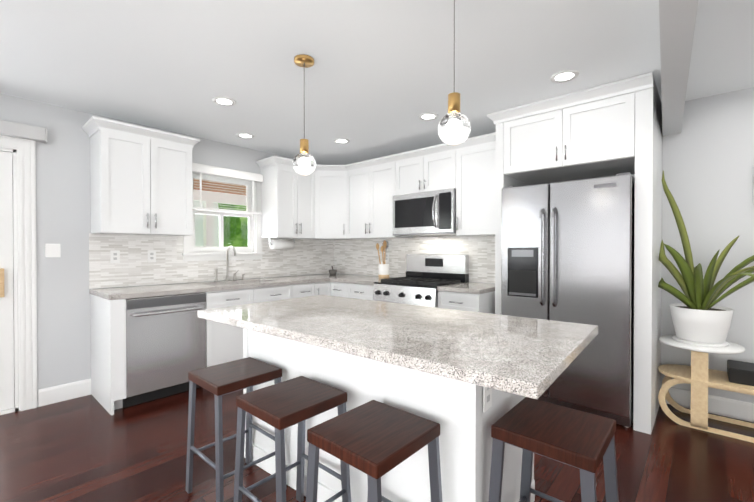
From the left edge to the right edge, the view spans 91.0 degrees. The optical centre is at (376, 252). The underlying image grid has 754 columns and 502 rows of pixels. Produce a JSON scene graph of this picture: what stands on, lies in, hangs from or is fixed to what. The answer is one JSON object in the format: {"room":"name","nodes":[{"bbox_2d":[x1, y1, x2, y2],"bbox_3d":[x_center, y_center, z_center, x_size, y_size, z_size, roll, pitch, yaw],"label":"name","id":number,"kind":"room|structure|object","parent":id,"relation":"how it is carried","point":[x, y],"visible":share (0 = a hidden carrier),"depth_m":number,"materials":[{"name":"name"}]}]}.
{"room":"kitchen","nodes":[
{"label":"kitchen","id":0,"kind":"room"},
{"bbox_2d":[0,93,320,398],"bbox_3d":[-2.568,0.012,3.227,0.120,2.440,6.650,0,1,41],"label":"wall","id":1,"kind":"structure","parent":0,"point":[63,207],"depth_m":3.10,"materials":[{"name":"grey paint"}]},
{"bbox_2d":[0,151,13,410],"bbox_3d":[-3.418,0.222,2.249,0.122,1.980,1.731,0,1,41],"label":"door","id":2,"kind":"structure","parent":1,"relation":"in","point":[6,312],"depth_m":2.85,"materials":[{"name":"white wood"}]},
{"bbox_2d":[0,135,37,414],"bbox_3d":[-3.415,0.171,2.246,0.150,2.138,1.991,0,1,41],"label":"door frame","id":3,"kind":"structure","parent":1,"relation":"attached to","point":[23,151],"depth_m":2.90,"materials":[{"name":"white wood"}]},
{"bbox_2d":[0,120,47,143],"bbox_3d":[-3.341,-0.929,2.185,0.086,0.112,2.096,0,1,41],"label":"shade valance","id":4,"kind":"object","parent":1,"relation":"attached to","point":[23,131],"visible":1,"depth_m":2.85,"materials":[{"name":"grey"}]},
{"bbox_2d":[45,244,60,256],"bbox_3d":[-2.652,-0.016,3.034,0.008,0.110,0.095,0,1,41],"label":"switch plate","id":5,"kind":"object","parent":1,"relation":"attached to","point":[52,250],"visible":1,"depth_m":3.03,"materials":[{"name":"white plastic"}]},
{"bbox_2d":[38,379,90,406],"bbox_3d":[-2.599,1.166,3.096,0.016,0.135,0.342,0,1,41],"label":"baseboard","id":6,"kind":"structure","parent":1,"relation":"attached to","point":[50,395],"depth_m":3.08,"materials":[{"name":"white"}]},
{"bbox_2d":[82,116,199,235],"bbox_3d":[-2.105,-0.621,3.357,0.388,0.915,0.827,0,1,41],"label":"upper cabinet","id":7,"kind":"object","parent":1,"relation":"attached to","point":[140,180],"visible":1,"depth_m":3.20,"materials":[{"name":"white wood"}]},
{"bbox_2d":[89,233,332,288],"bbox_3d":[-1.556,0.065,4.277,0.008,0.481,2.838,0,1,41],"label":"tile backsplash","id":8,"kind":"structure","parent":1,"relation":"attached to","point":[134,267],"depth_m":3.73,"materials":[{"name":"tile"}]},
{"bbox_2d":[110,250,119,262],"bbox_3d":[-2.366,0.039,3.348,0.006,0.115,0.072,0,1,41],"label":"outlet","id":9,"kind":"object","parent":8,"relation":"attached to","point":[114,256],"depth_m":3.35,"materials":[{"name":"white plastic"}]},
{"bbox_2d":[148,250,155,261],"bbox_3d":[-2.168,0.037,3.571,0.006,0.115,0.072,0,1,41],"label":"outlet","id":10,"kind":"object","parent":8,"relation":"attached to","point":[151,253],"depth_m":3.57,"materials":[{"name":"white plastic"}]},
{"bbox_2d":[182,163,264,260],"bbox_3d":[-1.717,-0.425,4.153,0.165,1.020,0.930,0,1,41],"label":"window","id":11,"kind":"structure","parent":1,"relation":"in","point":[221,247],"depth_m":4.19,"materials":[{"name":"white"}]},
{"bbox_2d":[192,163,262,214],"bbox_3d":[-1.650,-0.679,4.092,0.066,0.470,0.840,0,1,41],"label":"window blind","id":12,"kind":"object","parent":11,"relation":"attached to","point":[200,169],"visible":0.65,"depth_m":4.05,"materials":[{"name":"white"}]},
{"bbox_2d":[260,156,311,238],"bbox_3d":[-1.055,-0.631,4.548,0.385,0.916,0.602,0,1,41],"label":"upper cabinet","id":13,"kind":"object","parent":1,"relation":"attached to","point":[286,200],"depth_m":4.36,"materials":[{"name":"white wood"}]},
{"bbox_2d":[269,238,294,248],"bbox_3d":[-1.148,-0.106,4.487,0.116,0.132,0.352,0,1,41],"label":"paper towel holder","id":14,"kind":"object","parent":13,"relation":"attached to","point":[280,244],"visible":0.98,"depth_m":4.42,"materials":[{"name":"white paper"}]},
{"bbox_2d":[0,387,753,501],"bbox_3d":[0.319,1.278,0.689,7.820,0.050,6.650,0,1,41],"label":"floor","id":15,"kind":"structure","parent":0,"point":[88,448],"depth_m":2.21,"materials":[{"name":"brown wood"}]},
{"bbox_2d":[185,357,286,501],"bbox_3d":[-0.737,0.928,1.938,0.388,0.630,0.356,0,1,41],"label":"stool","id":16,"kind":"object","parent":15,"relation":"on","point":[218,381],"visible":0.88,"depth_m":1.89,"materials":[{"name":"brown wood"}]},
{"bbox_2d":[205,282,296,366],"bbox_3d":[-1.450,0.789,3.929,0.630,0.876,0.991,0,1,41],"label":"base cabinet","id":17,"kind":"object","parent":15,"relation":"on","point":[224,343],"depth_m":3.53,"materials":[{"name":"white wood"}]},
{"bbox_2d":[123,292,205,407],"bbox_3d":[-1.923,0.796,3.271,0.619,0.864,0.616,0,1,41],"label":"dishwasher","id":18,"kind":"object","parent":17,"relation":"in","point":[165,344],"visible":0.79,"depth_m":3.08,"materials":[{"name":"silver metal"}]},
{"bbox_2d":[89,274,364,301],"bbox_3d":[-1.320,0.330,4.068,0.635,0.040,2.836,0,1,41],"label":"countertop","id":19,"kind":"structure","parent":17,"relation":"on","point":[110,294],"depth_m":3.44,"materials":[{"name":"grey stone"}]},
{"bbox_2d":[217,282,232,285],"bbox_3d":[-1.455,0.451,3.903,0.414,0.222,0.754,0,1,41],"label":"sink","id":20,"kind":"object","parent":19,"relation":"in","point":[218,283],"depth_m":3.97,"materials":[{"name":"silver metal"}]},
{"bbox_2d":[214,246,244,281],"bbox_3d":[-1.560,0.117,4.031,0.212,0.385,0.348,0,1,41],"label":"faucet","id":21,"kind":"object","parent":19,"relation":"on","point":[227,268],"visible":1,"depth_m":4.05,"materials":[{"name":"silver metal"}]},
{"bbox_2d":[329,266,336,274],"bbox_3d":[-0.602,0.240,5.062,0.112,0.123,0.112,0,1,41],"label":"mortar","id":22,"kind":"object","parent":19,"relation":"on","point":[332,272],"visible":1,"depth_m":5.02,"materials":[{"name":"grey stone"}]},
{"bbox_2d":[234,376,350,501],"bbox_3d":[-0.368,0.930,1.616,0.388,0.630,0.356,0,1,41],"label":"stool","id":23,"kind":"object","parent":15,"relation":"on","point":[280,407],"visible":1,"depth_m":1.58,"materials":[{"name":"brown wood"}]},
{"bbox_2d":[297,282,320,297],"bbox_3d":[-1.059,0.786,4.372,0.630,0.876,0.408,0,1,41],"label":"base cabinet","id":24,"kind":"object","parent":15,"relation":"on","point":[304,289],"depth_m":4.21,"materials":[{"name":"white wood"}]},
{"bbox_2d":[321,282,330,295],"bbox_3d":[-0.890,0.784,4.563,0.630,0.876,0.310,0,1,41],"label":"base cabinet","id":25,"kind":"object","parent":15,"relation":"on","point":[325,286],"depth_m":4.41,"materials":[{"name":"white wood"}]},
{"bbox_2d":[330,279,341,296],"bbox_3d":[-0.230,0.784,4.580,0.372,0.876,0.630,0,1,41],"label":"base cabinet","id":26,"kind":"object","parent":15,"relation":"on","point":[336,288],"depth_m":4.39,"materials":[{"name":"white wood"}]},
{"bbox_2d":[342,283,374,300],"bbox_3d":[0.010,0.786,4.369,0.484,0.876,0.630,0,1,41],"label":"base cabinet","id":27,"kind":"object","parent":15,"relation":"on","point":[349,290],"depth_m":4.14,"materials":[{"name":"white wood"}]},
{"bbox_2d":[338,275,397,282],"bbox_3d":[-0.081,0.327,4.442,0.722,0.040,0.635,0,1,41],"label":"countertop","id":28,"kind":"structure","parent":27,"relation":"on","point":[354,279],"depth_m":4.28,"materials":[{"name":"grey stone"}]},
{"bbox_2d":[376,240,388,278],"bbox_3d":[0.081,0.078,4.414,0.131,0.459,0.206,0,1,41],"label":"utensil crock","id":29,"kind":"object","parent":28,"relation":"on","point":[383,271],"visible":1,"depth_m":4.37,"materials":[{"name":"white ceramic"}]},
{"bbox_2d":[306,400,441,501],"bbox_3d":[-0.008,0.933,1.321,0.388,0.630,0.356,0,1,41],"label":"stool","id":30,"kind":"object","parent":15,"relation":"on","point":[375,441],"visible":1,"depth_m":1.28,"materials":[{"name":"brown wood"}]},
{"bbox_2d":[243,331,534,501],"bbox_3d":[0.000,0.804,2.066,1.528,0.876,0.807,0,1,41],"label":"kitchen island","id":31,"kind":"object","parent":15,"relation":"on","point":[465,439],"depth_m":1.57,"materials":[{"name":"white wood"}]},
{"bbox_2d":[198,295,597,406],"bbox_3d":[-0.006,0.348,1.885,1.870,0.040,1.023,0,1,41],"label":"island countertop","id":32,"kind":"structure","parent":31,"relation":"on","point":[506,360],"depth_m":1.50,"materials":[{"name":"grey stone"}]},
{"bbox_2d":[373,254,468,307],"bbox_3d":[0.443,0.615,3.907,0.770,1.185,0.727,0,1,41],"label":"range","id":33,"kind":"object","parent":15,"relation":"on","point":[424,278],"visible":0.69,"depth_m":3.90,"materials":[{"name":"silver metal"}]},
{"bbox_2d":[437,287,494,313],"bbox_3d":[0.930,0.792,3.556,0.420,0.876,0.630,0,1,41],"label":"base cabinet","id":34,"kind":"object","parent":15,"relation":"on","point":[473,296],"depth_m":3.30,"materials":[{"name":"white wood"}]},
{"bbox_2d":[438,283,494,290],"bbox_3d":[0.928,0.334,3.551,0.422,0.040,0.635,0,1,41],"label":"countertop","id":35,"kind":"structure","parent":34,"relation":"on","point":[461,286],"depth_m":3.40,"materials":[{"name":"grey stone"}]},
{"bbox_2d":[488,397,618,501],"bbox_3d":[0.645,0.933,1.351,0.388,0.630,0.356,0,1,41],"label":"stool","id":36,"kind":"object","parent":15,"relation":"on","point":[583,442],"visible":1,"depth_m":1.31,"materials":[{"name":"brown wood"}]},
{"bbox_2d":[501,172,634,427],"bbox_3d":[1.618,0.338,3.093,0.913,1.789,0.814,0,1,41],"label":"fridge","id":37,"kind":"object","parent":15,"relation":"on","point":[567,251],"visible":0.69,"depth_m":2.73,"materials":[{"name":"silver metal"}]},
{"bbox_2d":[487,72,661,434],"bbox_3d":[1.649,0.015,3.145,1.162,2.436,0.781,0,1,41],"label":"surround","id":38,"kind":"object","parent":15,"relation":"on","point":[610,129],"visible":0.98,"depth_m":2.73,"materials":[{"name":"white wood"}]},
{"bbox_2d":[658,335,753,442],"bbox_3d":[2.666,0.951,2.416,1.330,0.594,0.470,0,1,41],"label":"plant stand","id":39,"kind":"object","parent":15,"relation":"on","point":[699,376],"visible":0.85,"depth_m":2.58,"materials":[{"name":"brown wood"}]},
{"bbox_2d":[658,171,753,346],"bbox_3d":[2.444,0.019,2.400,1.010,1.269,0.659,0,1,41],"label":"potted plant","id":40,"kind":"object","parent":39,"relation":"on","point":[698,317],"visible":1,"depth_m":2.63,"materials":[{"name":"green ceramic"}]},
{"bbox_2d":[727,359,753,385],"bbox_3d":[2.603,0.833,2.510,0.330,0.098,0.270,0,1,41],"label":"speaker box","id":41,"kind":"object","parent":39,"relation":"on","point":[740,372],"visible":1,"depth_m":2.50,"materials":[{"name":"black plastic"}]},
{"bbox_2d":[0,0,753,164],"bbox_3d":[0.319,-1.227,0.669,7.820,0.080,6.650,0,1,41],"label":"ceiling","id":42,"kind":"structure","parent":0,"point":[379,77],"depth_m":2.32,"materials":[{"name":"white paint"}]},
{"bbox_2d":[212,97,235,105],"bbox_3d":[-1.216,-1.201,2.951,0.176,0.007,0.176,0,1,41],"label":"recessed light","id":43,"kind":"object","parent":42,"relation":"in","point":[224,101],"visible":0.98,"depth_m":2.95,"materials":[{"name":"white plastic"}]},
{"bbox_2d":[236,133,253,138],"bbox_3d":[-1.363,-1.208,3.841,0.176,0.007,0.176,0,1,41],"label":"recessed light","id":44,"kind":"object","parent":42,"relation":"in","point":[245,135],"visible":1,"depth_m":3.83,"materials":[{"name":"white"}]},
{"bbox_2d":[292,54,315,175],"bbox_3d":[-0.453,-0.839,2.307,0.144,0.721,0.144,0,1,41],"label":"pendant light","id":45,"kind":"object","parent":42,"relation":"hanging from","point":[304,163],"visible":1,"depth_m":2.27,"materials":[{"name":"glass"}]},
{"bbox_2d":[334,139,349,143],"bbox_3d":[-0.383,-1.210,4.030,0.176,0.007,0.176,0,1,41],"label":"recessed light","id":46,"kind":"object","parent":42,"relation":"in","point":[342,141],"visible":0.98,"depth_m":4.03,"materials":[{"name":"white plastic"}]},
{"bbox_2d":[419,113,437,120],"bbox_3d":[0.457,-1.204,3.288,0.176,0.007,0.176,0,1,41],"label":"recessed light","id":47,"kind":"object","parent":42,"relation":"in","point":[428,116],"visible":0.98,"depth_m":3.28,"materials":[{"name":"white"}]},
{"bbox_2d":[438,0,470,145],"bbox_3d":[0.340,-0.833,1.633,0.144,0.721,0.144,0,1,41],"label":"pendant light","id":48,"kind":"object","parent":42,"relation":"hanging from","point":[454,126],"visible":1,"depth_m":1.60,"materials":[{"name":"glass"}]},
{"bbox_2d":[550,70,578,82],"bbox_3d":[1.276,-1.197,2.525,0.176,0.007,0.176,0,1,41],"label":"recessed light","id":49,"kind":"object","parent":42,"relation":"in","point":[564,76],"visible":0.98,"depth_m":2.52,"materials":[{"name":"white plastic"}]},
{"bbox_2d":[659,0,697,135],"bbox_3d":[0.469,-1.061,0.538,0.117,0.250,6.269,0,1,38],"label":"beam","id":50,"kind":"structure","parent":42,"relation":"attached to","point":[677,19],"depth_m":1.78,"materials":[{"name":"grey paint"}]},
{"bbox_2d":[336,132,494,283],"bbox_3d":[0.487,0.001,4.612,2.627,2.440,0.370,0,1,41],"label":"wall","id":51,"kind":"structure","parent":0,"point":[402,152],"depth_m":4.56,"materials":[{"name":"grey paint"}]},
{"bbox_2d":[312,165,347,239],"bbox_3d":[-0.590,-0.633,4.857,0.674,0.916,0.674,0,1,41],"label":"upper cabinet","id":52,"kind":"object","parent":51,"relation":"attached to","point":[329,182],"depth_m":4.65,"materials":[{"name":"white wood"}]},
{"bbox_2d":[348,159,371,239],"bbox_3d":[-0.131,-0.631,4.644,0.494,0.916,0.385,0,1,41],"label":"upper cabinet","id":53,"kind":"object","parent":51,"relation":"attached to","point":[353,201],"depth_m":4.51,"materials":[{"name":"white wood"}]},
{"bbox_2d":[372,154,412,238],"bbox_3d":[0.150,-0.630,4.420,0.452,0.916,0.350,0,1,41],"label":"upper cabinet","id":54,"kind":"object","parent":51,"relation":"attached to","point":[383,168],"depth_m":4.27,"materials":[{"name":"white wood"}]},
{"bbox_2d":[333,235,494,282],"bbox_3d":[0.348,0.043,4.483,2.520,0.522,0.008,0,1,41],"label":"tile backsplash","id":55,"kind":"structure","parent":51,"relation":"attached to","point":[357,256],"depth_m":4.48,"materials":[{"name":"tile"}]},
{"bbox_2d":[396,144,455,194],"bbox_3d":[0.604,-0.859,4.017,0.760,0.450,0.350,0,1,41],"label":"upper cabinet","id":56,"kind":"object","parent":51,"relation":"attached to","point":[432,168],"depth_m":3.85,"materials":[{"name":"white wood"}]},
{"bbox_2d":[393,188,455,236],"bbox_3d":[0.568,-0.408,3.980,0.756,0.442,0.460,0,1,41],"label":"microwave","id":57,"kind":"object","parent":56,"relation":"attached to","point":[429,213],"visible":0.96,"depth_m":3.81,"materials":[{"name":"silver metal"}]},
{"bbox_2d":[455,132,495,236],"bbox_3d":[1.061,-0.623,3.616,0.458,0.916,0.350,0,1,41],"label":"upper cabinet","id":58,"kind":"object","parent":51,"relation":"attached to","point":[475,157],"depth_m":3.50,"materials":[{"name":"white wood"}]},
{"bbox_2d":[549,87,753,402],"bbox_3d":[3.381,0.021,2.224,4.873,2.440,0.120,0,1,41],"label":"wall","id":59,"kind":"structure","parent":0,"point":[707,159],"depth_m":2.84,"materials":[{"name":"grey paint"}]},
{"bbox_2d":[661,386,753,421],"bbox_3d":[3.740,1.176,1.823,3.729,0.135,0.019,0,1,41],"label":"baseboard","id":60,"kind":"structure","parent":59,"relation":"attached to","point":[733,408],"depth_m":2.81,"materials":[{"name":"white"}]},
{"bbox_2d":[753,166,753,203],"bbox_3d":[2.950,-0.492,2.495,0.585,0.280,0.032,0,1,41],"label":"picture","id":61,"kind":"object","parent":59,"relation":"attached to","point":[753,184],"visible":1,"depth_m":2.68,"materials":[{"name":"white"}]},
{"label":"outside","id":62,"kind":"structure","parent":0,"visible":0},
{"bbox_3d":[-4.638,1.768,17.442,21.780,0.100,100.000,0,1,41],"label":"ground","id":63,"kind":"structure","parent":62,"visible":0},
{"bbox_2d":[194,201,247,246],"bbox_3d":[-10.886,-3.083,13.181,14.400,10.430,16.800,0,1,41],"label":"trees","id":64,"kind":"object","parent":63,"relation":"on","point":[237,237],"depth_m":13.11,"materials":[{"name":"green plant"}]},
{"bbox_3d":[-4.492,1.261,3.702,3.379,0.055,9.600,0,1,41],"label":"floor","id":65,"kind":"structure","parent":0,"visible":0},
{"bbox_2d":[193,178,245,246],"bbox_3d":[-4.567,-0.042,3.758,3.579,2.660,9.600,0,1,41],"label":"porch roof","id":66,"kind":"structure","parent":65,"relation":"on","point":[208,219],"depth_m":7.39,"materials":[{"name":"brown"}]}
]}

